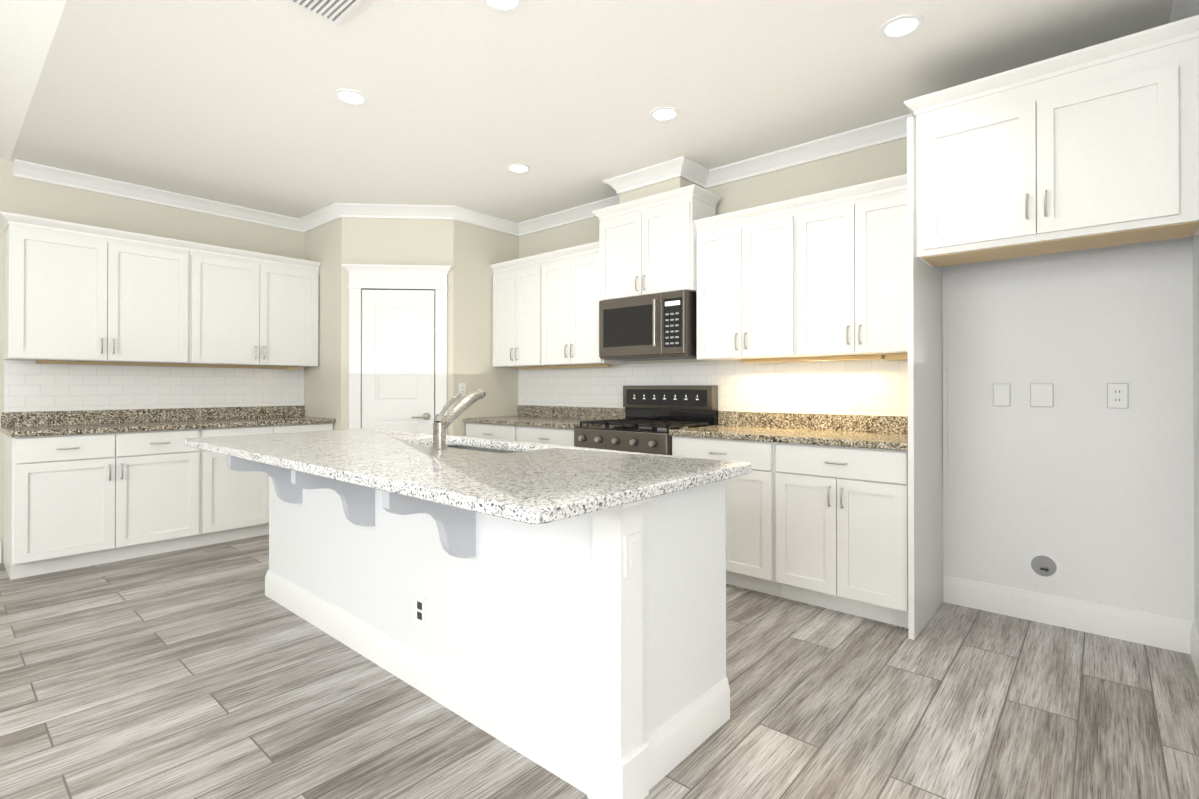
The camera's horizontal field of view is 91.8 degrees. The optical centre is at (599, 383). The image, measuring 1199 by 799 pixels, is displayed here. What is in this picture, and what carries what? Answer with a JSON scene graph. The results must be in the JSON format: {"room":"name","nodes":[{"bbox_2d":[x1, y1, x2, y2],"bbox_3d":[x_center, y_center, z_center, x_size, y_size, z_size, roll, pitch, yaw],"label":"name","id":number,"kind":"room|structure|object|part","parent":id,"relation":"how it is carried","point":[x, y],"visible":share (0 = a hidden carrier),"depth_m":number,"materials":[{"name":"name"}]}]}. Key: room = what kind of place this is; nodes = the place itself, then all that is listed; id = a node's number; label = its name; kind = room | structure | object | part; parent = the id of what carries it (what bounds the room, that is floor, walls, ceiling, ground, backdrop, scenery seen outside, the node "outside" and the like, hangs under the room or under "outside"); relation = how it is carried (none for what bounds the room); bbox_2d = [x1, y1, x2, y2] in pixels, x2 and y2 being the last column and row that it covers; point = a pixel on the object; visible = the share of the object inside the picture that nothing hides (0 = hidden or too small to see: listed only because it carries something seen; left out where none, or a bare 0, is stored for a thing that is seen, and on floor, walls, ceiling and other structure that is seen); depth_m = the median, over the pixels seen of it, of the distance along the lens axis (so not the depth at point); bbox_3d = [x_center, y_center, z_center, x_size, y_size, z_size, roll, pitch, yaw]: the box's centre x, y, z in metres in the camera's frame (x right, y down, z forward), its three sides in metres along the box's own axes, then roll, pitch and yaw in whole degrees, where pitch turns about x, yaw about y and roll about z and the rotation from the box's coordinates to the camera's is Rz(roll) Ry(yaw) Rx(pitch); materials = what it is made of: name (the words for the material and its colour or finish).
{"room":"kitchen","nodes":[
{"label":"kitchen","id":0,"kind":"room"},
{"bbox_2d":[0,157,304,562],"bbox_3d":[-4.325,-1.036,3.782,0.100,4.516,7.630,0,0,41],"label":"wall","id":1,"kind":"structure","parent":0,"point":[24,196],"depth_m":4.44,"materials":[{"name":"beige paint"}]},
{"bbox_2d":[0,211,190,363],"bbox_3d":[-3.633,-0.635,4.222,0.363,0.940,1.030,0,0,41],"label":"upper cabinet","id":2,"kind":"object","parent":1,"relation":"attached to","point":[79,292],"visible":1,"depth_m":4.09,"materials":[{"name":"white wood"}]},
{"bbox_2d":[4,360,303,411],"bbox_3d":[-3.431,0.018,4.726,0.006,0.358,1.978,0,0,41],"label":"wall tile","id":3,"kind":"structure","parent":1,"relation":"attached to","point":[31,386],"depth_m":4.54,"materials":[{"name":"white tile"}]},
{"bbox_2d":[184,242,320,366],"bbox_3d":[-2.971,-0.631,4.985,0.363,0.940,0.988,0,0,41],"label":"upper cabinet","id":4,"kind":"object","parent":1,"relation":"attached to","point":[249,308],"visible":0.98,"depth_m":4.85,"materials":[{"name":"white wood"}]},
{"bbox_2d":[36,360,299,369],"bbox_3d":[-3.323,-0.147,4.667,0.150,0.029,1.728,0,0,41],"label":"rail","id":5,"kind":"object","parent":4,"relation":"attached to","point":[160,364],"visible":0.96,"depth_m":4.57,"materials":[{"name":"brown wood"}]},
{"bbox_2d":[304,218,518,436],"bbox_3d":[-1.783,-0.148,5.550,1.420,2.760,1.420,0,0,41],"label":"wall","id":6,"kind":"structure","parent":0,"point":[470,254],"depth_m":5.12,"materials":[{"name":"beige paint"}]},
{"bbox_2d":[342,264,452,434],"bbox_3d":[-1.733,0.105,4.986,0.916,2.248,0.065,0,0,-4],"label":"door frame","id":7,"kind":"structure","parent":6,"relation":"attached to","point":[392,277],"depth_m":4.99,"materials":[{"name":"paint"}]},
{"bbox_2d":[361,290,434,433],"bbox_3d":[-1.735,0.206,4.973,0.617,2.034,0.082,0,0,-4],"label":"pantry door","id":8,"kind":"structure","parent":6,"relation":"in","point":[398,359],"depth_m":5.00,"materials":[{"name":"paint"}]},
{"bbox_2d":[459,383,465,395],"bbox_3d":[-1.209,0.050,5.118,0.008,0.116,0.072,0,0,41],"label":"electrical outlet","id":9,"kind":"object","parent":6,"relation":"attached to","point":[462,388],"visible":0.92,"depth_m":5.12,"materials":[{"name":"white plastic"}]},
{"bbox_2d":[0,0,1172,222],"bbox_3d":[-0.925,-2.433,0.843,9.100,1.756,7.630,0,0,41],"label":"ceiling","id":10,"kind":"structure","parent":0,"point":[234,102],"depth_m":2.98,"materials":[{"name":"paint"}]},
{"bbox_2d":[284,0,365,25],"bbox_3d":[-1.075,-1.537,2.298,0.320,0.018,0.230,0,0,41],"label":"ceiling vent","id":11,"kind":"object","parent":10,"relation":"in","point":[337,12],"visible":1,"depth_m":2.36,"materials":[{"name":"metal"}]},
{"bbox_2d":[334,89,367,105],"bbox_3d":[-1.332,-1.538,3.116,0.170,0.006,0.170,0,0,41],"label":"recessed light","id":12,"kind":"object","parent":10,"relation":"in","point":[351,97],"visible":1,"depth_m":3.11,"materials":[{"name":"paint"}]},
{"bbox_2d":[481,0,523,12],"bbox_3d":[-0.390,-1.543,2.325,0.170,0.006,0.170,0,0,41],"label":"recessed light","id":13,"kind":"object","parent":10,"relation":"in","point":[505,6],"visible":1,"depth_m":2.36,"materials":[{"name":"paint"}]},
{"bbox_2d":[506,163,530,172],"bbox_3d":[-0.575,-1.532,4.127,0.170,0.006,0.170,0,0,41],"label":"recessed light","id":14,"kind":"object","parent":10,"relation":"in","point":[518,168],"visible":1,"depth_m":4.13,"materials":[{"name":"paint"}]},
{"bbox_2d":[649,106,678,121],"bbox_3d":[0.370,-1.537,3.308,0.170,0.006,0.170,0,0,41],"label":"recessed light","id":15,"kind":"object","parent":10,"relation":"in","point":[663,114],"visible":1,"depth_m":3.31,"materials":[{"name":"paint"}]},
{"bbox_2d":[879,14,923,38],"bbox_3d":[1.302,-1.542,2.506,0.170,0.006,0.170,0,0,41],"label":"recessed light","id":16,"kind":"object","parent":10,"relation":"in","point":[901,26],"visible":1,"depth_m":2.51,"materials":[{"name":"paint"}]},
{"bbox_2d":[0,534,1198,798],"bbox_3d":[-0.925,1.255,0.822,9.100,0.100,7.630,0,0,41],"label":"floor","id":17,"kind":"structure","parent":0,"point":[208,672],"depth_m":2.16,"materials":[{"name":"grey wood"}]},
{"bbox_2d":[3,429,199,579],"bbox_3d":[-3.506,0.777,4.132,0.663,0.894,0.988,0,0,41],"label":"base cabinet","id":18,"kind":"object","parent":17,"relation":"on","point":[74,501],"visible":0.98,"depth_m":3.88,"materials":[{"name":"white wood"}]},
{"bbox_2d":[1,405,335,436],"bbox_3d":[-3.190,0.264,4.506,0.653,0.135,1.993,0,0,41],"label":"countertop","id":19,"kind":"structure","parent":18,"relation":"on","point":[30,424],"depth_m":4.39,"materials":[{"name":"stone"}]},
{"bbox_2d":[197,423,332,546],"bbox_3d":[-2.858,0.781,4.879,0.663,0.894,0.988,0,0,41],"label":"base cabinet","id":20,"kind":"object","parent":17,"relation":"on","point":[234,504],"visible":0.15,"depth_m":4.49,"materials":[{"name":"white wood"}]},
{"bbox_2d":[227,445,729,798],"bbox_3d":[-0.822,0.768,2.601,2.671,0.894,0.950,0,0,41],"label":"kitchen island","id":21,"kind":"object","parent":17,"relation":"on","point":[585,653],"visible":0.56,"depth_m":1.96,"materials":[{"name":"paint"}]},
{"bbox_2d":[184,428,750,523],"bbox_3d":[-0.826,0.303,2.574,2.740,0.035,1.060,0,0,41],"label":"island countertop","id":22,"kind":"structure","parent":21,"relation":"on","point":[532,483],"depth_m":1.96,"materials":[{"name":"stone"}]},
{"bbox_2d":[431,388,485,448],"bbox_3d":[-0.638,0.153,2.655,0.072,0.264,0.288,0,0,41],"label":"faucet","id":23,"kind":"object","parent":22,"relation":"on","point":[442,423],"visible":1,"depth_m":2.59,"materials":[{"name":"silver metal"}]},
{"bbox_2d":[466,422,516,440],"bbox_3d":[-0.742,0.783,5.141,0.678,0.894,0.663,0,0,41],"label":"base cabinet","id":24,"kind":"object","parent":17,"relation":"on","point":[494,431],"visible":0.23,"depth_m":4.89,"materials":[{"name":"white wood"}]},
{"bbox_2d":[463,405,624,428],"bbox_3d":[-0.483,0.266,4.925,1.356,0.135,0.653,0,0,41],"label":"countertop","id":25,"kind":"structure","parent":24,"relation":"on","point":[565,417],"depth_m":4.96,"materials":[{"name":"stone"}]},
{"bbox_2d":[517,426,575,446],"bbox_3d":[-0.229,0.780,4.696,0.678,0.894,0.663,0,0,41],"label":"base cabinet","id":26,"kind":"object","parent":17,"relation":"on","point":[552,436],"visible":0.21,"depth_m":4.46,"materials":[{"name":"white wood"}]},
{"bbox_2d":[574,385,717,454],"bbox_3d":[0.314,0.617,4.178,0.812,1.215,0.717,0,0,41],"label":"range","id":27,"kind":"object","parent":17,"relation":"on","point":[654,414],"visible":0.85,"depth_m":4.18,"materials":[{"name":"black metal"}]},
{"bbox_2d":[672,436,780,596],"bbox_3d":[0.909,0.775,3.710,0.692,0.894,0.663,0,0,41],"label":"base cabinet","id":28,"kind":"object","parent":17,"relation":"on","point":[750,531],"visible":0.31,"depth_m":3.38,"materials":[{"name":"white wood"}]},
{"bbox_2d":[669,411,907,450],"bbox_3d":[1.175,0.258,3.489,1.382,0.135,0.653,0,0,41],"label":"countertop","id":29,"kind":"structure","parent":28,"relation":"on","point":[876,432],"depth_m":3.52,"materials":[{"name":"stone"}]},
{"bbox_2d":[775,442,907,627],"bbox_3d":[1.432,0.772,3.256,0.692,0.894,0.663,0,0,41],"label":"base cabinet","id":30,"kind":"object","parent":17,"relation":"on","point":[841,529],"visible":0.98,"depth_m":3.01,"materials":[{"name":"white wood"}]},
{"bbox_2d":[907,116,947,639],"bbox_3d":[1.713,-0.030,3.017,0.050,2.495,0.663,0,0,41],"label":"panel","id":31,"kind":"object","parent":17,"relation":"on","point":[925,463],"depth_m":2.93,"materials":[{"name":"white wood"}]},
{"bbox_3d":[1.937,0.009,3.255,0.023,1.180,0.010,0,0,41],"label":"scribe strip","id":32,"kind":"part","parent":31,"relation":"part of","materials":[{"name":"white wood"}]},
{"bbox_2d":[620,177,692,203],"bbox_3d":[0.463,-1.435,4.332,0.540,0.200,0.330,0,0,41],"label":"wall","id":33,"kind":"structure","parent":0,"point":[661,187],"depth_m":4.17,"materials":[{"name":"beige paint"}]},
{"bbox_2d":[14,0,1198,236],"bbox_3d":[0.408,-1.496,2.375,8.900,0.098,3.360,0,0,41],"label":"crown molding","id":34,"kind":"structure","parent":33,"relation":"attached to","point":[814,150],"depth_m":4.31,"materials":[{"name":"paint"}]},
{"bbox_2d":[592,184,720,300],"bbox_3d":[0.399,-0.982,4.294,0.912,0.695,0.363,0,0,41],"label":"upper cabinet","id":35,"kind":"object","parent":33,"relation":"attached to","point":[647,245],"visible":0.96,"depth_m":4.13,"materials":[{"name":"white wood"}]},
{"bbox_2d":[599,290,696,360],"bbox_3d":[0.401,-0.409,4.285,0.760,0.447,0.468,0,0,41],"label":"microwave","id":36,"kind":"object","parent":35,"relation":"attached to","point":[660,326],"visible":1,"depth_m":4.09,"materials":[{"name":"grey metal"}]},
{"bbox_2d":[519,138,1194,621],"bbox_3d":[0.445,-0.153,4.624,6.000,2.760,0.100,0,0,41],"label":"wall","id":37,"kind":"structure","parent":0,"point":[1086,486],"depth_m":2.91,"materials":[{"name":"paint"}]},
{"bbox_2d":[490,254,550,367],"bbox_3d":[-0.652,-0.629,5.269,0.657,0.940,0.363,0,0,41],"label":"upper cabinet","id":38,"kind":"object","parent":37,"relation":"attached to","point":[517,312],"visible":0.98,"depth_m":5.13,"materials":[{"name":"white wood"}]},
{"bbox_2d":[539,241,628,365],"bbox_3d":[-0.143,-0.632,4.827,0.689,0.940,0.363,0,0,41],"label":"upper cabinet","id":39,"kind":"object","parent":37,"relation":"attached to","point":[570,305],"visible":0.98,"depth_m":4.71,"materials":[{"name":"white wood"}]},
{"bbox_2d":[518,356,907,416],"bbox_3d":[0.564,0.016,4.450,3.562,0.358,0.006,0,0,41],"label":"wall tile","id":40,"kind":"structure","parent":37,"relation":"attached to","point":[875,387],"depth_m":4.00,"materials":[{"name":"white tile"}]},
{"bbox_2d":[693,199,801,360],"bbox_3d":[1.008,-0.637,3.830,0.694,0.940,0.363,0,0,41],"label":"upper cabinet","id":41,"kind":"object","parent":37,"relation":"attached to","point":[746,279],"visible":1,"depth_m":3.69,"materials":[{"name":"white wood"}]},
{"bbox_2d":[517,353,907,369],"bbox_3d":[0.498,-0.147,4.321,3.333,0.034,0.110,0,0,41],"label":"rail","id":42,"kind":"object","parent":41,"relation":"attached to","point":[896,357],"visible":0.83,"depth_m":3.63,"materials":[{"name":"brown wood"}]},
{"bbox_2d":[793,174,907,356],"bbox_3d":[1.531,-0.640,3.377,0.689,0.940,0.363,0,0,41],"label":"upper cabinet","id":43,"kind":"object","parent":37,"relation":"attached to","point":[851,270],"visible":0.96,"depth_m":3.27,"materials":[{"name":"white wood"}]},
{"bbox_2d":[993,384,1009,405],"bbox_3d":[2.135,0.058,3.084,0.076,0.120,0.009,0,0,41],"label":"blank wall plate","id":44,"kind":"object","parent":37,"relation":"attached to","point":[1001,394],"visible":1,"depth_m":3.08,"materials":[{"name":"white plastic"}]},
{"bbox_2d":[1030,384,1052,406],"bbox_3d":[2.264,0.058,2.973,0.094,0.120,0.009,0,0,41],"label":"blank wall plate","id":45,"kind":"object","parent":37,"relation":"attached to","point":[1041,395],"visible":1,"depth_m":2.97,"materials":[{"name":"white plastic"}]},
{"bbox_2d":[1025,550,1062,581],"bbox_3d":[2.257,0.927,2.953,0.156,0.156,0.040,0,0,41],"label":"outlet box","id":46,"kind":"object","parent":37,"relation":"attached to","point":[1043,565],"visible":1,"depth_m":2.96,"materials":[{"name":"white plastic"}]},
{"bbox_2d":[943,575,1182,652],"bbox_3d":[2.290,1.145,2.941,0.960,0.145,0.016,0,0,41],"label":"baseboard","id":47,"kind":"structure","parent":37,"relation":"attached to","point":[1169,633],"depth_m":2.89,"materials":[{"name":"paint"}]},
{"bbox_2d":[1107,383,1127,408],"bbox_3d":[2.483,0.057,2.783,0.076,0.120,0.008,0,0,41],"label":"electrical outlet","id":48,"kind":"object","parent":37,"relation":"attached to","point":[1117,395],"visible":1,"depth_m":2.78,"materials":[{"name":"white plastic"}]},
{"bbox_2d":[1183,620,1198,679],"bbox_3d":[2.144,1.140,2.009,0.016,0.145,1.616,0,0,41],"label":"baseboard","id":49,"kind":"structure","parent":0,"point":[1190,631],"depth_m":2.57,"materials":[{"name":"paint"}]},
{"bbox_2d":[1192,235,1198,631],"bbox_3d":[3.312,-0.173,1.061,3.000,2.760,1.730,0,0,41],"label":"wall","id":50,"kind":"structure","parent":0,"point":[1195,244],"depth_m":2.54,"materials":[{"name":"paint"}]},
{"bbox_2d":[904,15,1198,266],"bbox_3d":[1.972,-0.990,2.599,1.029,0.759,0.363,0,0,41],"label":"upper cabinet","id":51,"kind":"object","parent":50,"relation":"attached to","point":[1094,146],"visible":1,"depth_m":2.44,"materials":[{"name":"white wood"}]}
]}

